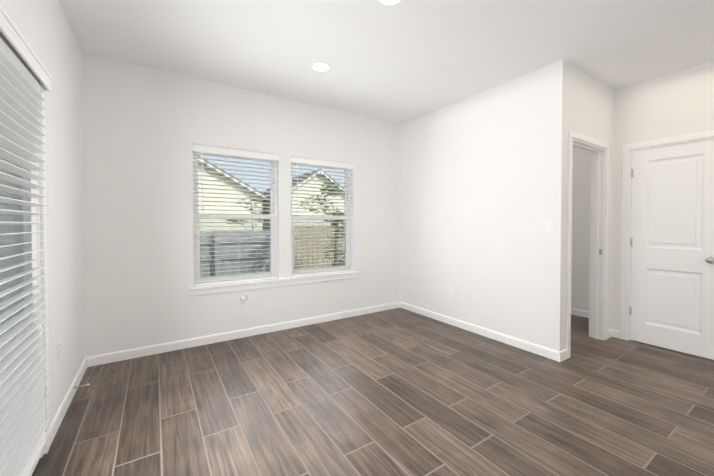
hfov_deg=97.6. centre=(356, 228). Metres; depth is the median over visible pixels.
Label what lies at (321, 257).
fence
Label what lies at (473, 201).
wall
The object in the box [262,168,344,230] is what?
house
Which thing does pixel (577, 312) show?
baseboard
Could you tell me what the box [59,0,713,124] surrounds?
ceiling
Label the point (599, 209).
trim
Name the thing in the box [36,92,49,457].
door frame
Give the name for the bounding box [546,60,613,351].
wall
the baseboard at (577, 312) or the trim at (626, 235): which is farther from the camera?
the baseboard at (577, 312)
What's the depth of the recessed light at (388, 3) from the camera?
2.08 m
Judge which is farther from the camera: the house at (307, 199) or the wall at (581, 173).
the house at (307, 199)
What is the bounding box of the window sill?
[188,271,357,295]
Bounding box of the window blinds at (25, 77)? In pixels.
[0,4,52,475]
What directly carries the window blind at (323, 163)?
attached to the window at (346, 251)
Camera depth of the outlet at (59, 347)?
1.98 m
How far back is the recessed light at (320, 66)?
2.93 m
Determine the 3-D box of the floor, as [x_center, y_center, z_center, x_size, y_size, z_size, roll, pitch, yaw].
[1.498,1.283,1.671,5.650,0.100,6.330,-1,1,-33]
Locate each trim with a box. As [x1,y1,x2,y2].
[566,130,608,358]
[620,130,713,340]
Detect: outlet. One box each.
[57,338,60,359]
[240,295,246,305]
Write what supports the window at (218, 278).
in the wall at (144, 129)
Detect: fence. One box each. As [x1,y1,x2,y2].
[200,231,269,277]
[294,225,344,269]
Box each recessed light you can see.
[311,62,330,71]
[377,0,402,6]
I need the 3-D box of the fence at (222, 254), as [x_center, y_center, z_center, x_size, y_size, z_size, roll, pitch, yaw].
[-6.606,0.759,4.391,11.850,1.362,0.139,-1,1,-33]
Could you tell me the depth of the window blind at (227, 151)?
3.44 m
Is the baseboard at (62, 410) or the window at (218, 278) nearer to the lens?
the baseboard at (62, 410)
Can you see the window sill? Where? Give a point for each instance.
(225, 287)
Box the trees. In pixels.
[300,182,344,266]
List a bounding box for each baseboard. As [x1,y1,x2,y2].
[50,356,89,445]
[85,302,401,366]
[402,302,565,361]
[571,308,588,317]
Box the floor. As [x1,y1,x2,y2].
[32,308,713,475]
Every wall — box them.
[0,0,85,424]
[81,53,400,356]
[400,65,548,346]
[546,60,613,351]
[571,147,590,310]
[611,61,713,329]
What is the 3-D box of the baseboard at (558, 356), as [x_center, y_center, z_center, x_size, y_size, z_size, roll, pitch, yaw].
[1.260,1.156,3.765,0.013,0.088,2.193,-1,1,-33]
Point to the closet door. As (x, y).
(671, 306)
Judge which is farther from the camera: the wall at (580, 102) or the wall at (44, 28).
the wall at (580, 102)
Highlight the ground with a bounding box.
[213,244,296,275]
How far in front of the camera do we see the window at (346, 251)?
4.14 m
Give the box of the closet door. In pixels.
[629,139,713,359]
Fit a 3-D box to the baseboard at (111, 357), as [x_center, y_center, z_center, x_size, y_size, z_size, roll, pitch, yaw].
[-0.863,1.157,3.724,3.620,0.088,0.013,-1,1,-33]
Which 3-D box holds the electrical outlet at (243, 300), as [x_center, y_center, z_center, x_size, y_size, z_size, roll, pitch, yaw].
[-1.249,0.796,3.450,0.070,0.122,0.044,-1,1,-33]
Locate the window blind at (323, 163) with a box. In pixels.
[291,156,353,276]
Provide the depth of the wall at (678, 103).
3.19 m
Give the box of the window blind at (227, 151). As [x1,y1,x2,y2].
[193,144,278,285]
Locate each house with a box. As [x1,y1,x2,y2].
[198,156,266,244]
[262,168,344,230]
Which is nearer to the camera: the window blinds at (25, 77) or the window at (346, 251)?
the window blinds at (25, 77)
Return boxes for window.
[193,151,276,283]
[291,162,349,274]
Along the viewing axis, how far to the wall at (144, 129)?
3.14 m

